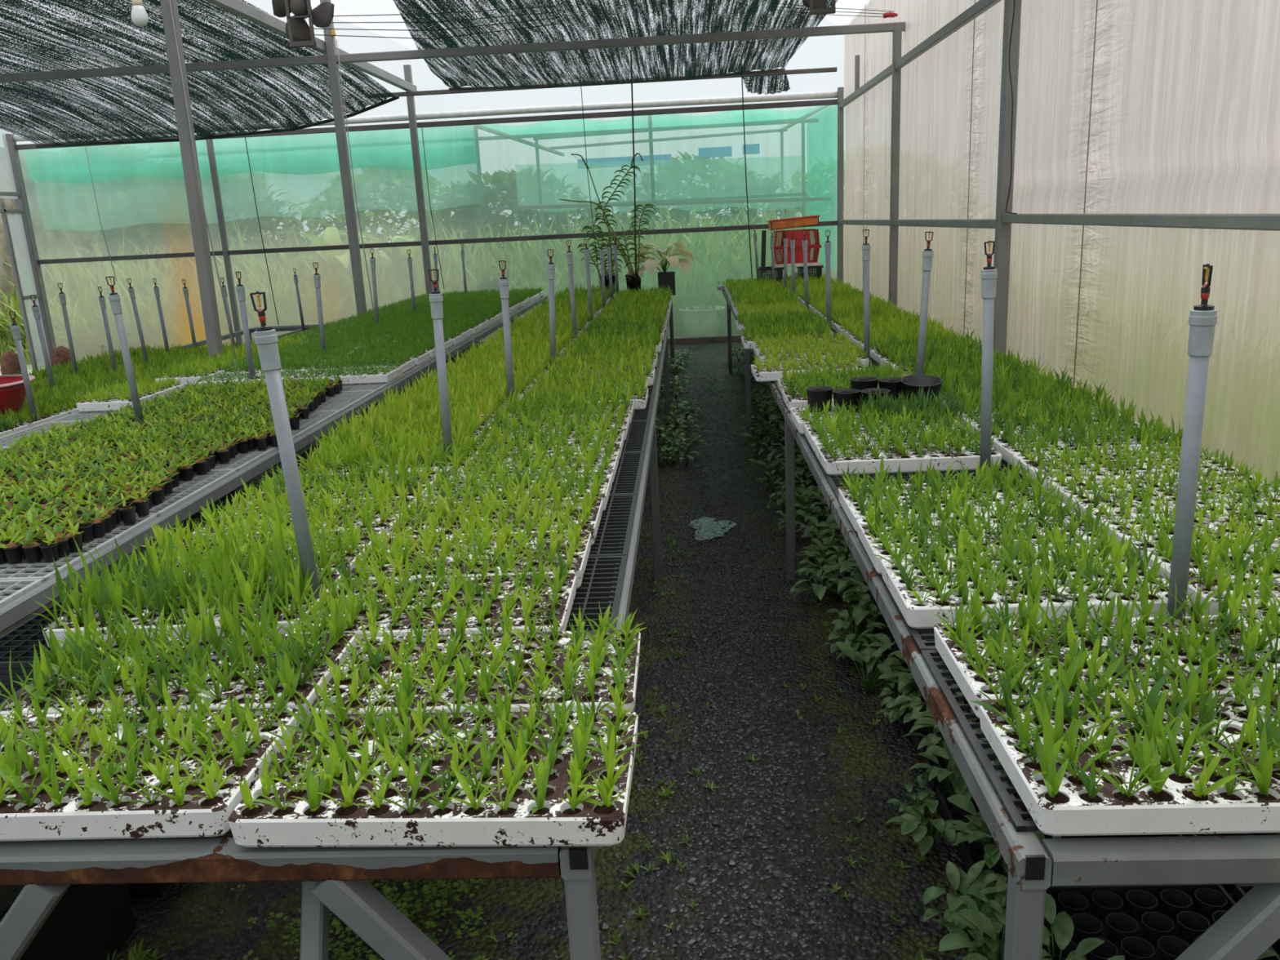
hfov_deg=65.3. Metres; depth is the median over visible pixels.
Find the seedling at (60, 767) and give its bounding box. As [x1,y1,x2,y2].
[53,733,73,773]
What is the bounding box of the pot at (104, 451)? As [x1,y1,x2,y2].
[100,447,123,462]
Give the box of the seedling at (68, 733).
[37,706,82,746]
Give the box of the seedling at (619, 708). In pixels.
[593,688,649,746]
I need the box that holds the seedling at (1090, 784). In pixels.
[1070,758,1107,798]
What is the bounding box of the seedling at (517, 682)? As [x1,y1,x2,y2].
[487,653,527,700]
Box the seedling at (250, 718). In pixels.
[244,703,260,742]
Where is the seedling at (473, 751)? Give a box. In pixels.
[438,718,489,762]
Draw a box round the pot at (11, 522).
[0,517,17,535]
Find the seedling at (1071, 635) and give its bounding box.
[1060,613,1077,653]
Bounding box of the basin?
[0,374,35,417]
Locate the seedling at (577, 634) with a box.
[556,620,588,652]
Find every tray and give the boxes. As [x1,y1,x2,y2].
[0,423,28,437]
[0,631,355,725]
[0,707,298,841]
[8,406,79,428]
[42,571,341,648]
[75,383,184,412]
[136,529,381,577]
[155,364,235,385]
[192,497,416,536]
[193,370,306,386]
[219,362,321,373]
[228,710,638,847]
[244,471,441,504]
[291,366,401,384]
[293,573,576,645]
[302,448,477,475]
[309,629,640,714]
[312,359,414,373]
[320,431,481,457]
[342,351,429,365]
[350,531,591,589]
[355,415,493,432]
[364,346,435,357]
[378,339,452,349]
[386,497,602,546]
[387,333,463,345]
[406,328,471,339]
[406,401,508,415]
[410,389,528,404]
[422,324,481,334]
[422,471,612,511]
[444,448,619,482]
[453,312,502,320]
[467,320,488,329]
[470,369,548,380]
[470,430,624,459]
[474,300,525,307]
[479,315,496,324]
[480,378,536,392]
[487,414,630,440]
[496,306,514,313]
[509,400,634,424]
[512,303,519,311]
[524,387,648,409]
[527,295,535,302]
[533,377,648,391]
[537,291,543,297]
[554,368,655,386]
[557,360,654,371]
[558,347,564,355]
[578,346,657,353]
[586,352,657,367]
[609,340,662,352]
[618,320,666,330]
[618,328,664,340]
[714,277,758,290]
[716,284,725,290]
[732,304,768,314]
[734,306,804,316]
[735,320,783,331]
[741,333,831,349]
[751,337,844,355]
[751,359,865,382]
[755,345,848,363]
[760,352,869,367]
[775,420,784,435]
[777,374,895,393]
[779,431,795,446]
[782,386,849,411]
[790,405,931,434]
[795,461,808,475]
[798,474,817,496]
[804,418,968,451]
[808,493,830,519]
[809,304,845,314]
[813,435,1002,475]
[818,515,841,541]
[831,321,839,331]
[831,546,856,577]
[836,325,848,337]
[837,480,1071,532]
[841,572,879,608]
[844,331,928,342]
[851,337,949,347]
[856,511,1109,574]
[860,339,951,357]
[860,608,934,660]
[871,346,964,364]
[880,551,1191,628]
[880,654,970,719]
[882,357,995,373]
[893,365,1004,376]
[903,710,1012,791]
[933,615,1279,718]
[934,784,1182,883]
[943,396,1100,421]
[960,409,1139,436]
[978,693,1279,835]
[991,426,1182,466]
[996,884,1279,959]
[1013,448,1238,489]
[1047,472,1279,516]
[1092,504,1279,560]
[1146,546,1279,615]
[1182,832,1279,892]
[1226,601,1279,650]
[1232,884,1279,955]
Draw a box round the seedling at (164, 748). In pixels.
[145,729,177,755]
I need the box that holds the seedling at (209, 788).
[191,756,229,799]
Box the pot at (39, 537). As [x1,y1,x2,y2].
[30,524,49,558]
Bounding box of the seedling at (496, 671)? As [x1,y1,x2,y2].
[468,659,505,688]
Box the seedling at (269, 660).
[241,628,299,688]
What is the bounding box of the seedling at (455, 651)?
[427,632,467,657]
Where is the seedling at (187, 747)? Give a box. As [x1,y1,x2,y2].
[165,710,208,757]
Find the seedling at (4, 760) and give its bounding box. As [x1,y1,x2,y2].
[0,721,14,768]
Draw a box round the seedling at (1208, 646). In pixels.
[1199,629,1222,671]
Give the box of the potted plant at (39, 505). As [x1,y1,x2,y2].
[23,503,44,513]
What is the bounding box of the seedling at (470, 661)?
[459,644,486,666]
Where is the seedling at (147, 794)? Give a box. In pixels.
[124,767,172,805]
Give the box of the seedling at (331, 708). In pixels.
[319,680,364,723]
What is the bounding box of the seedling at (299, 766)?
[286,739,327,773]
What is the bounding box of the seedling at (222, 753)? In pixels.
[196,718,234,755]
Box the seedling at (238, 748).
[231,711,246,767]
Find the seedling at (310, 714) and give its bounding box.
[262,693,333,748]
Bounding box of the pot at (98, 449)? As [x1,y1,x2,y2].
[84,444,102,459]
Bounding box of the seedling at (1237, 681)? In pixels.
[1226,661,1256,704]
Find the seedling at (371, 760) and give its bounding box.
[352,732,385,764]
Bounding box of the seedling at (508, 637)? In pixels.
[495,623,510,648]
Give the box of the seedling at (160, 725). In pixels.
[133,688,177,730]
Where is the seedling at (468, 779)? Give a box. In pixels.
[461,749,504,792]
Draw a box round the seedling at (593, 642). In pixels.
[582,630,612,649]
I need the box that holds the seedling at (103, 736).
[93,715,115,757]
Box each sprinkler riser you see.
[8,311,37,421]
[30,294,55,391]
[57,282,77,373]
[97,286,116,373]
[105,275,143,423]
[126,278,147,362]
[152,278,169,354]
[182,279,196,346]
[220,277,235,346]
[235,271,255,379]
[249,291,319,601]
[293,268,305,331]
[312,262,325,351]
[369,248,378,325]
[407,249,415,311]
[428,268,453,462]
[433,246,439,291]
[460,244,466,293]
[498,260,514,402]
[546,248,555,365]
[565,240,577,337]
[583,239,593,319]
[599,240,605,308]
[605,239,613,301]
[613,237,618,293]
[753,226,759,279]
[770,229,774,279]
[783,230,787,288]
[790,231,795,295]
[801,230,808,309]
[824,230,831,327]
[862,229,870,365]
[915,231,933,373]
[979,240,997,472]
[1166,263,1217,616]
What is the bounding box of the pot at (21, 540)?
[4,524,41,559]
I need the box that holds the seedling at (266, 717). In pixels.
[238,688,288,730]
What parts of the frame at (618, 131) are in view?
post, rail, rail, rail, rail, rail, post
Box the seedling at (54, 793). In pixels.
[40,760,73,805]
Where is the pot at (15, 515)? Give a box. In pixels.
[0,511,25,525]
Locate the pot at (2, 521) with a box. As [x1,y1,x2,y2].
[0,515,17,529]
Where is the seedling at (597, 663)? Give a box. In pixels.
[582,647,608,674]
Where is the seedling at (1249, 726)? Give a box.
[1234,697,1258,743]
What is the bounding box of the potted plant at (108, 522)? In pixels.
[89,500,111,533]
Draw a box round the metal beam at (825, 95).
[13,91,837,142]
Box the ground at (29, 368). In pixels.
[0,355,45,373]
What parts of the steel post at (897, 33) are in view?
valve handle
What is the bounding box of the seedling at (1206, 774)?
[1182,751,1241,797]
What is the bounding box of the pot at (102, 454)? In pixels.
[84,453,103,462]
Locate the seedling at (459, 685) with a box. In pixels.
[447,671,476,701]
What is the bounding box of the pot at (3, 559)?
[0,535,7,564]
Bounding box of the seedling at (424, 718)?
[406,694,441,721]
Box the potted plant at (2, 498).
[0,494,4,506]
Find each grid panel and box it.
[0,410,341,447]
[0,514,158,581]
[0,578,44,607]
[0,595,81,668]
[0,650,33,680]
[0,685,22,693]
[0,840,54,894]
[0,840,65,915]
[1,435,296,471]
[49,390,377,422]
[135,469,237,516]
[173,488,252,528]
[565,555,627,630]
[588,493,637,556]
[608,451,644,495]
[622,420,649,452]
[810,447,1022,492]
[866,553,1192,653]
[920,649,1040,831]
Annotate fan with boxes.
[271,0,334,48]
[802,0,835,14]
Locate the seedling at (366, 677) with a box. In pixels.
[357,659,370,682]
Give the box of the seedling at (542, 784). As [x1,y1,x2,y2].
[524,760,550,813]
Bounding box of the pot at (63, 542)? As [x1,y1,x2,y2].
[44,526,70,557]
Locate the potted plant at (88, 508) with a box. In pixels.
[80,505,95,515]
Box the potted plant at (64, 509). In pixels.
[44,502,75,516]
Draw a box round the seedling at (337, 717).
[312,693,365,735]
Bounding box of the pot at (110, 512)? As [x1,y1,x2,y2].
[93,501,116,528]
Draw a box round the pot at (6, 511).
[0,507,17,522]
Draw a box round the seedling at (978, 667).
[963,644,1004,678]
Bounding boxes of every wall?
[0,119,50,367]
[17,104,844,362]
[844,0,1279,488]
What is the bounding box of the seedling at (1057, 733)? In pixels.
[1040,688,1089,751]
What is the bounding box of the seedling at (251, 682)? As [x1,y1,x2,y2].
[230,644,267,687]
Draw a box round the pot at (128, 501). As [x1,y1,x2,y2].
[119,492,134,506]
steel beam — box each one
[0,22,905,82]
[14,98,837,150]
[37,220,837,264]
[204,0,417,91]
[368,66,836,97]
[839,0,1001,108]
[839,218,995,228]
[1001,213,1279,231]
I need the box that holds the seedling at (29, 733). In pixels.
[19,720,54,746]
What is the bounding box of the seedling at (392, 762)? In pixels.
[374,729,399,777]
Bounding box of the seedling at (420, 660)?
[398,648,434,678]
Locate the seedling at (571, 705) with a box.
[547,690,575,715]
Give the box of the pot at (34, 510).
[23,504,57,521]
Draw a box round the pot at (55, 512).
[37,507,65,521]
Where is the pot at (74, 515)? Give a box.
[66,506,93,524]
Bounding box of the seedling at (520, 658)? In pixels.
[502,640,533,665]
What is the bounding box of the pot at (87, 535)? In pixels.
[69,511,93,542]
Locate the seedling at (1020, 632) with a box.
[1005,619,1057,667]
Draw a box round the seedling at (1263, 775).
[1236,720,1272,796]
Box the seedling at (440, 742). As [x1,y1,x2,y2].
[417,720,457,749]
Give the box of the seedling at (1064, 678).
[1045,666,1072,720]
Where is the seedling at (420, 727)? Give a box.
[410,697,436,735]
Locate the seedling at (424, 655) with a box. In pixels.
[408,644,431,667]
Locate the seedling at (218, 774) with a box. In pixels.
[195,748,235,788]
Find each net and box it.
[0,0,399,147]
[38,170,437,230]
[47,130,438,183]
[393,0,838,88]
[524,155,805,210]
[554,109,786,132]
[740,66,790,94]
[819,105,835,257]
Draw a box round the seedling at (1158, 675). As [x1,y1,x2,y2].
[1139,652,1180,684]
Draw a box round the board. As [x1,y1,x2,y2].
[770,261,821,267]
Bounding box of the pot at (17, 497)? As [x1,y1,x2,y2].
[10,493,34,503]
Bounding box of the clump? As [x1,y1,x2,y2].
[859,384,968,420]
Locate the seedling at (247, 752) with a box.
[222,717,267,755]
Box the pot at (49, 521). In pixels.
[36,513,61,524]
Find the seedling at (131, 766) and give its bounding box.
[112,746,139,788]
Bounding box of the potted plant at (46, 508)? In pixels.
[29,504,53,517]
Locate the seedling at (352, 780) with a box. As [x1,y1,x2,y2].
[331,749,364,791]
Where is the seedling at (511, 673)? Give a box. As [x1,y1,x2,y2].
[495,659,525,690]
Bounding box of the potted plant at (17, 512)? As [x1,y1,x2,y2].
[0,499,27,515]
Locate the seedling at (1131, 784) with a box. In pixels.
[1088,754,1166,797]
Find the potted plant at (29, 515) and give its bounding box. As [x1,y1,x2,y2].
[27,510,53,529]
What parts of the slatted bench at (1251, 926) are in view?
leg, leg, leg, grid panel, grid panel, grid panel, grid panel, rail, leg, rail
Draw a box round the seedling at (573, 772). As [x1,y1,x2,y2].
[566,753,587,791]
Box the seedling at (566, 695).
[543,659,590,701]
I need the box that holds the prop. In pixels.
[299,880,329,959]
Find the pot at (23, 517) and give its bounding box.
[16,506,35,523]
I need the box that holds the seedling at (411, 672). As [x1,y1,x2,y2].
[391,660,431,690]
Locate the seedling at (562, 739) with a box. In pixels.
[531,702,572,747]
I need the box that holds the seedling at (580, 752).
[570,728,606,777]
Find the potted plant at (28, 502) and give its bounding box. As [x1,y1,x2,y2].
[16,497,40,510]
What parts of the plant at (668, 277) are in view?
pot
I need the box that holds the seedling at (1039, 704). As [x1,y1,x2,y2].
[1012,672,1060,731]
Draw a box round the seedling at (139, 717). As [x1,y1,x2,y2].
[117,686,163,719]
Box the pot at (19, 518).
[0,514,27,529]
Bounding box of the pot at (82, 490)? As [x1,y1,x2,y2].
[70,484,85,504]
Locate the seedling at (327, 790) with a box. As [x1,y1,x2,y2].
[316,740,334,794]
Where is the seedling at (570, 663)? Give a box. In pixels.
[548,644,582,673]
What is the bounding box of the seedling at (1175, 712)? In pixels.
[1151,688,1191,729]
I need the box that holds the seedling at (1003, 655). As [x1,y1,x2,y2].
[987,625,1033,677]
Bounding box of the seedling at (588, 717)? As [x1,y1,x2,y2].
[573,703,607,733]
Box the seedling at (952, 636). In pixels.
[938,610,984,647]
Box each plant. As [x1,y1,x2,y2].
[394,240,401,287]
[633,241,693,295]
[655,421,675,437]
[656,424,673,443]
[656,436,684,451]
[657,397,665,410]
[657,446,680,465]
[657,446,683,463]
[659,414,685,431]
[659,428,692,453]
[660,377,684,393]
[660,383,675,396]
[660,422,689,444]
[661,400,684,412]
[662,364,687,376]
[663,404,688,422]
[663,408,685,428]
[668,355,685,368]
[668,360,684,369]
[668,364,687,377]
[669,375,688,387]
[669,386,684,399]
[672,381,690,391]
[672,431,708,457]
[672,451,700,466]
[674,349,693,360]
[674,399,700,414]
[675,349,691,359]
[675,400,702,419]
[675,415,701,434]
[676,399,689,409]
[726,348,751,362]
[733,346,751,358]
[733,367,753,382]
[736,373,755,386]
[742,413,765,426]
[742,419,759,435]
[742,432,768,452]
[745,423,776,440]
[747,453,785,481]
[751,387,771,400]
[751,390,772,400]
[751,393,768,404]
[751,397,770,413]
[751,404,777,419]
[752,420,782,441]
[753,442,783,457]
[754,382,768,393]
[755,381,769,393]
[755,470,783,491]
[756,394,777,407]
[759,400,775,413]
[759,408,779,423]
[760,400,779,412]
[761,394,773,403]
[762,427,784,444]
[764,457,785,474]
[765,406,782,422]
[766,400,784,419]
[768,485,800,510]
[769,463,798,481]
[770,416,784,430]
[770,446,803,462]
[772,413,784,426]
[773,480,800,493]
[776,510,801,529]
[779,426,797,447]
[779,469,814,494]
[780,437,799,457]
[780,444,802,462]
[781,480,808,497]
[782,486,805,509]
[783,489,819,512]
[790,564,852,602]
[795,454,813,479]
[795,455,812,479]
[795,487,821,513]
[795,502,828,521]
[795,509,835,537]
[795,534,848,562]
[797,551,844,582]
[798,506,826,528]
[798,549,839,582]
[799,556,835,586]
[800,514,839,542]
[800,542,841,559]
[801,490,832,518]
[806,537,851,559]
[807,485,825,506]
[809,531,839,544]
[817,522,844,546]
[818,525,848,554]
[819,573,866,595]
[821,628,874,659]
[823,571,851,599]
[824,545,853,570]
[826,586,876,630]
[830,606,890,658]
[835,574,877,617]
[835,640,883,668]
[835,641,905,694]
[837,558,868,593]
[840,560,862,580]
[850,567,857,576]
[850,593,882,631]
[856,577,865,582]
[875,696,926,724]
[877,653,919,691]
[879,680,913,717]
[884,800,964,856]
[887,773,937,814]
[894,694,929,728]
[899,661,949,695]
[902,715,982,763]
[902,746,975,802]
[909,684,964,711]
[909,684,977,734]
[917,737,987,783]
[920,669,951,701]
[922,859,1006,933]
[930,908,1051,959]
[944,794,1044,868]
[946,860,1006,940]
[955,811,1008,875]
[959,895,1004,959]
[960,769,1008,782]
[973,873,1007,919]
[983,873,1046,906]
[987,747,998,760]
[995,760,1019,798]
[1037,834,1084,842]
[1041,893,1104,959]
[1065,955,1124,959]
[1255,948,1279,959]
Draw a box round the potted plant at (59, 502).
[35,498,62,513]
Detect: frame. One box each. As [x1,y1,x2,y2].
[0,191,40,373]
[537,119,829,285]
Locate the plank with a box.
[760,230,766,272]
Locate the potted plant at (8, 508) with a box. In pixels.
[0,499,24,510]
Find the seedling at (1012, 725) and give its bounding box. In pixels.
[992,697,1035,734]
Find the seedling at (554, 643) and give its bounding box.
[528,620,562,654]
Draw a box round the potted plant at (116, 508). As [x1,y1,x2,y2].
[97,493,123,524]
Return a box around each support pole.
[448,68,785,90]
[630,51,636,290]
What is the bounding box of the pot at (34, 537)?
[32,524,48,539]
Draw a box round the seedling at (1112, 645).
[1101,629,1117,662]
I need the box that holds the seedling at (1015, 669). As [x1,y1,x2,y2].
[993,643,1047,689]
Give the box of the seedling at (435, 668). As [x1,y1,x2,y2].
[413,653,457,690]
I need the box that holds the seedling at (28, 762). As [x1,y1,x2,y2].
[16,737,48,775]
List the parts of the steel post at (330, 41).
insulator knob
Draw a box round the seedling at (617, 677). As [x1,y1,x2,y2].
[604,662,630,697]
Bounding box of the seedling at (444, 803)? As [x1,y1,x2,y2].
[420,775,462,809]
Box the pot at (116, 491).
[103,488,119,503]
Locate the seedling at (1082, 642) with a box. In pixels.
[1073,632,1090,665]
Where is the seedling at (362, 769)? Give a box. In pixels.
[348,735,383,778]
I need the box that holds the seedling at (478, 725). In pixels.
[457,697,487,735]
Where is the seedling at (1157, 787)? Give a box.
[1143,744,1175,793]
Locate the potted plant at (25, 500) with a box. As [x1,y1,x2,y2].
[8,496,36,515]
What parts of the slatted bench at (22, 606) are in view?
grid panel, grid panel, grid panel, grid panel, grid panel, grid panel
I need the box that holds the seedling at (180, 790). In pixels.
[143,751,199,805]
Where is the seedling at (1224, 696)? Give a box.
[1195,672,1241,712]
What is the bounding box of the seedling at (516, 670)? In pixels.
[500,653,526,678]
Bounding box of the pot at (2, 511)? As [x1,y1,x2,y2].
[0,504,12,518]
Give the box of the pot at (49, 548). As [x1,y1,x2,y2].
[39,530,58,562]
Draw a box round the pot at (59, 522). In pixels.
[50,513,71,524]
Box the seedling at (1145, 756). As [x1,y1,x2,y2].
[1123,728,1168,781]
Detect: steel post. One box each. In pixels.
[5,133,56,369]
[160,0,235,466]
[205,131,242,345]
[320,0,366,315]
[403,64,433,295]
[836,87,844,283]
[854,54,859,92]
[888,22,902,307]
[993,0,1022,354]
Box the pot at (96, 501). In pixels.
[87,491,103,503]
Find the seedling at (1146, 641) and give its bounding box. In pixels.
[1115,621,1162,662]
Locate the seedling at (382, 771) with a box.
[357,755,403,791]
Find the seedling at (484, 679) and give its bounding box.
[475,655,491,698]
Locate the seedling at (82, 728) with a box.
[44,717,91,760]
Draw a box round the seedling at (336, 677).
[320,657,341,695]
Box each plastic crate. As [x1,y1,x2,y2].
[756,266,783,283]
[770,228,821,248]
[770,246,821,264]
[795,264,823,279]
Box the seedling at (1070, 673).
[1026,649,1081,702]
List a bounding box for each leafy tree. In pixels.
[99,216,315,262]
[277,210,438,234]
[431,208,595,235]
[668,208,761,231]
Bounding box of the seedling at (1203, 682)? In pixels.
[1187,657,1235,701]
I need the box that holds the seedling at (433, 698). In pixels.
[410,664,460,703]
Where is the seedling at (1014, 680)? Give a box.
[977,662,1030,707]
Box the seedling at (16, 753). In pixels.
[3,720,27,760]
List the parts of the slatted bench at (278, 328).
rail, rail, cross rail, rail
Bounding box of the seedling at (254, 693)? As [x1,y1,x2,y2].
[223,684,272,714]
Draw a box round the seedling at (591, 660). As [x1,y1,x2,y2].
[582,646,600,681]
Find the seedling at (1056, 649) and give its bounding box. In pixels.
[1038,630,1061,664]
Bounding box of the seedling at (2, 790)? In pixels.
[0,769,26,804]
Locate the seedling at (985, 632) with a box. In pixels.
[982,619,1004,646]
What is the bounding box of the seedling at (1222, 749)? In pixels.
[1205,719,1279,775]
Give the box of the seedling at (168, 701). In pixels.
[162,674,183,719]
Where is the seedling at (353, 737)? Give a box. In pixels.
[339,723,372,746]
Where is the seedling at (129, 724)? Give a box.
[118,707,146,732]
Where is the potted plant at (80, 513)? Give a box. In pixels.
[57,498,83,518]
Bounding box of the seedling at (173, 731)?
[160,702,180,744]
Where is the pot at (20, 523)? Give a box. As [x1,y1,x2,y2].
[5,522,28,534]
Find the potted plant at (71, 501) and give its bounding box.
[63,493,81,507]
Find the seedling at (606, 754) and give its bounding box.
[598,724,629,772]
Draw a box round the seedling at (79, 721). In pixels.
[56,686,97,733]
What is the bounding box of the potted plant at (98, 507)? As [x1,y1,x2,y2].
[80,497,111,511]
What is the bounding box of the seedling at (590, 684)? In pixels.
[576,665,595,697]
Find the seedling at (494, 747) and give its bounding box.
[473,722,500,761]
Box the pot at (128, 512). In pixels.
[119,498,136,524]
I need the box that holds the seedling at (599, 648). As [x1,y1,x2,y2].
[578,626,608,660]
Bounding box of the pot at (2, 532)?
[0,520,32,544]
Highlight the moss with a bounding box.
[106,428,936,959]
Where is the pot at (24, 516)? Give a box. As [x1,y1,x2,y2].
[22,509,42,527]
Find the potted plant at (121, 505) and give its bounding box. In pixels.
[102,493,125,519]
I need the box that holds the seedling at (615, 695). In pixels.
[602,680,632,718]
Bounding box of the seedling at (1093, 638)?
[1087,621,1106,654]
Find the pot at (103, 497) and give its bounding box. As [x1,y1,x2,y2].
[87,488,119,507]
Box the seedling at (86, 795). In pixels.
[71,751,98,806]
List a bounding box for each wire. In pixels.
[313,18,541,31]
[314,23,556,39]
[330,12,553,22]
[333,6,537,16]
[776,9,883,17]
[777,6,881,13]
[779,3,891,11]
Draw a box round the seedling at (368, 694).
[342,680,393,718]
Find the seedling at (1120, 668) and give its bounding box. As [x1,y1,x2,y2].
[1102,640,1157,686]
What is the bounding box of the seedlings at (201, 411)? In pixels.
[0,373,343,470]
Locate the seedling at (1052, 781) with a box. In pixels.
[1042,740,1068,797]
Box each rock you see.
[0,350,22,375]
[50,346,77,367]
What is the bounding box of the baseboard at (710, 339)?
[79,334,743,364]
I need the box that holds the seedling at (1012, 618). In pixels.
[996,606,1035,647]
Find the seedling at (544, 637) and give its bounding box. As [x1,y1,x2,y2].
[537,617,570,646]
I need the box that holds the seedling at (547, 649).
[538,635,560,666]
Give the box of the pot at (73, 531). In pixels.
[64,518,84,552]
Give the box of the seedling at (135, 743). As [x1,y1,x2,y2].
[93,735,142,772]
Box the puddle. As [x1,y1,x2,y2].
[688,516,737,540]
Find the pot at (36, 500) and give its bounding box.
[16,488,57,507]
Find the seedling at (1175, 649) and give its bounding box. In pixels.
[1153,638,1188,676]
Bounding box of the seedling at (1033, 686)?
[1008,666,1059,706]
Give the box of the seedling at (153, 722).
[137,702,157,743]
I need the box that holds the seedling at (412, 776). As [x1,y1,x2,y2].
[397,752,439,791]
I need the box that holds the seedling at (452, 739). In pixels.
[440,720,482,746]
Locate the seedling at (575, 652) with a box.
[555,632,594,666]
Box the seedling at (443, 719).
[426,706,462,735]
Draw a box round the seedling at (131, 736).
[111,714,143,759]
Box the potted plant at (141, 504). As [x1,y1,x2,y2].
[124,484,153,515]
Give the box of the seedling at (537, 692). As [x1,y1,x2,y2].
[512,673,560,719]
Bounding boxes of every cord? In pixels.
[84,146,116,281]
[168,0,235,358]
[244,136,279,324]
[336,40,373,311]
[421,126,444,288]
[578,56,599,285]
[740,60,752,278]
[862,33,865,290]
[963,0,975,337]
[1072,0,1097,390]
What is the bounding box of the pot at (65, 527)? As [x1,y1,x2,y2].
[57,517,78,534]
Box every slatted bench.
[0,295,547,632]
[0,295,675,959]
[168,324,324,351]
[722,290,1279,959]
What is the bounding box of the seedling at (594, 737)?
[585,721,640,759]
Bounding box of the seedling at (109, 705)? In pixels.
[97,685,133,718]
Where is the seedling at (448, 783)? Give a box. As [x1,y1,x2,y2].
[426,762,476,792]
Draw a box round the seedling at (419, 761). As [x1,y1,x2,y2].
[408,744,451,776]
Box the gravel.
[123,343,966,959]
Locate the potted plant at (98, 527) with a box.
[81,508,108,537]
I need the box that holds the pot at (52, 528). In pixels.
[40,524,53,533]
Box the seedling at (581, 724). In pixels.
[568,693,595,742]
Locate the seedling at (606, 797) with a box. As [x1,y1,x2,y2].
[580,773,627,807]
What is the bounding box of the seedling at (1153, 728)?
[1134,689,1179,747]
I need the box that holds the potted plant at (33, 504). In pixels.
[10,502,44,517]
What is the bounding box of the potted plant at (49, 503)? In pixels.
[28,497,56,509]
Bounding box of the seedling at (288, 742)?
[271,719,308,762]
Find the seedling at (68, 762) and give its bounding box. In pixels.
[50,742,88,788]
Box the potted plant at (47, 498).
[40,493,66,506]
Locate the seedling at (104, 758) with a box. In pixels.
[65,722,119,773]
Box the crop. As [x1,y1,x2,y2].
[197,287,543,382]
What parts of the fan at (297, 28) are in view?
blade, blade, motor, blade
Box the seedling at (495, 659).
[469,645,515,676]
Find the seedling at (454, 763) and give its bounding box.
[444,735,471,777]
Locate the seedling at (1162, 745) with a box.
[1137,711,1184,763]
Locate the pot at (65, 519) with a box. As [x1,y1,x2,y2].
[53,510,81,529]
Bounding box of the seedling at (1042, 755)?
[1032,702,1064,779]
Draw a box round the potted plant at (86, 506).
[73,498,95,511]
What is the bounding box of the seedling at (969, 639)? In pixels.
[955,623,990,657]
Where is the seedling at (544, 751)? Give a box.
[523,720,572,756]
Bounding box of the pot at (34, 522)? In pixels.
[26,512,43,533]
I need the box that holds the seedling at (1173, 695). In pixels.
[1159,669,1200,702]
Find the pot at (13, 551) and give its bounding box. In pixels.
[0,528,26,564]
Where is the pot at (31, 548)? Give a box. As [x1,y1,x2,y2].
[17,527,41,563]
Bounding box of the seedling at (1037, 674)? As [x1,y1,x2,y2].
[1023,648,1062,678]
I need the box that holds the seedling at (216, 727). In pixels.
[183,690,231,731]
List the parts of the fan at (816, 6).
blade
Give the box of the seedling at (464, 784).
[448,765,495,809]
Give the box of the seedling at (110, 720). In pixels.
[84,692,135,733]
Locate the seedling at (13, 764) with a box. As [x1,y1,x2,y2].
[0,741,22,791]
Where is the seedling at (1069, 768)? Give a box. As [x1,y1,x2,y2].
[1042,732,1110,780]
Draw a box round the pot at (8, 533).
[0,524,15,542]
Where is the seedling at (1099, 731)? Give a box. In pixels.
[1065,706,1127,746]
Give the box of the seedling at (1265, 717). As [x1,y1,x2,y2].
[1258,693,1279,733]
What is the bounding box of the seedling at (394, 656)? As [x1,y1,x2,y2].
[386,636,418,668]
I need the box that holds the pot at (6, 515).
[0,509,16,525]
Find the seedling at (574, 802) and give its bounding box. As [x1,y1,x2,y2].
[558,774,598,810]
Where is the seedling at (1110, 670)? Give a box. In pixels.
[1046,653,1126,708]
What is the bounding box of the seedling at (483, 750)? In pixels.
[456,723,506,777]
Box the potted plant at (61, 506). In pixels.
[47,493,67,508]
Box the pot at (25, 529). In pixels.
[8,520,27,537]
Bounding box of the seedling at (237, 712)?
[226,693,249,728]
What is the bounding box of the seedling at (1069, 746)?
[1062,715,1097,764]
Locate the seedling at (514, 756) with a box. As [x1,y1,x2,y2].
[499,728,531,769]
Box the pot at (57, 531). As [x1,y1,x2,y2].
[36,521,65,537]
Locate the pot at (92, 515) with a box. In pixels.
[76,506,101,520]
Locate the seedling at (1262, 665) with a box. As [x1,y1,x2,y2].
[1253,640,1279,682]
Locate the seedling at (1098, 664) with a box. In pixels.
[1085,634,1110,677]
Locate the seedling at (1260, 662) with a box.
[1211,632,1279,686]
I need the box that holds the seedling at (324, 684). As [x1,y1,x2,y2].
[314,672,334,704]
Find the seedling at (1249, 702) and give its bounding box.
[1237,674,1278,727]
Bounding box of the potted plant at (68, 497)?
[56,493,75,506]
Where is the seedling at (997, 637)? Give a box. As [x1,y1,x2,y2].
[986,619,1009,653]
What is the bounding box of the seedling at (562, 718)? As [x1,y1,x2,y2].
[553,699,569,734]
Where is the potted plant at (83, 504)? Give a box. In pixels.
[71,491,97,509]
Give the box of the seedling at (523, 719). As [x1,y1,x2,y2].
[502,705,545,747]
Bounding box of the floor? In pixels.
[0,341,1233,959]
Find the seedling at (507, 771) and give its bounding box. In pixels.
[499,745,532,791]
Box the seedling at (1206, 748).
[1187,731,1241,776]
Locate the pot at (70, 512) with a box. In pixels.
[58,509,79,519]
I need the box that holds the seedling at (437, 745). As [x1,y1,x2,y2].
[417,736,452,760]
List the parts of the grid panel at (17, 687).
grid panel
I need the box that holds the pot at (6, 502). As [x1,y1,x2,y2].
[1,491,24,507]
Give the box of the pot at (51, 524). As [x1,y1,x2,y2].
[32,518,58,528]
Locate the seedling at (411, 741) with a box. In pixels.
[386,701,428,746]

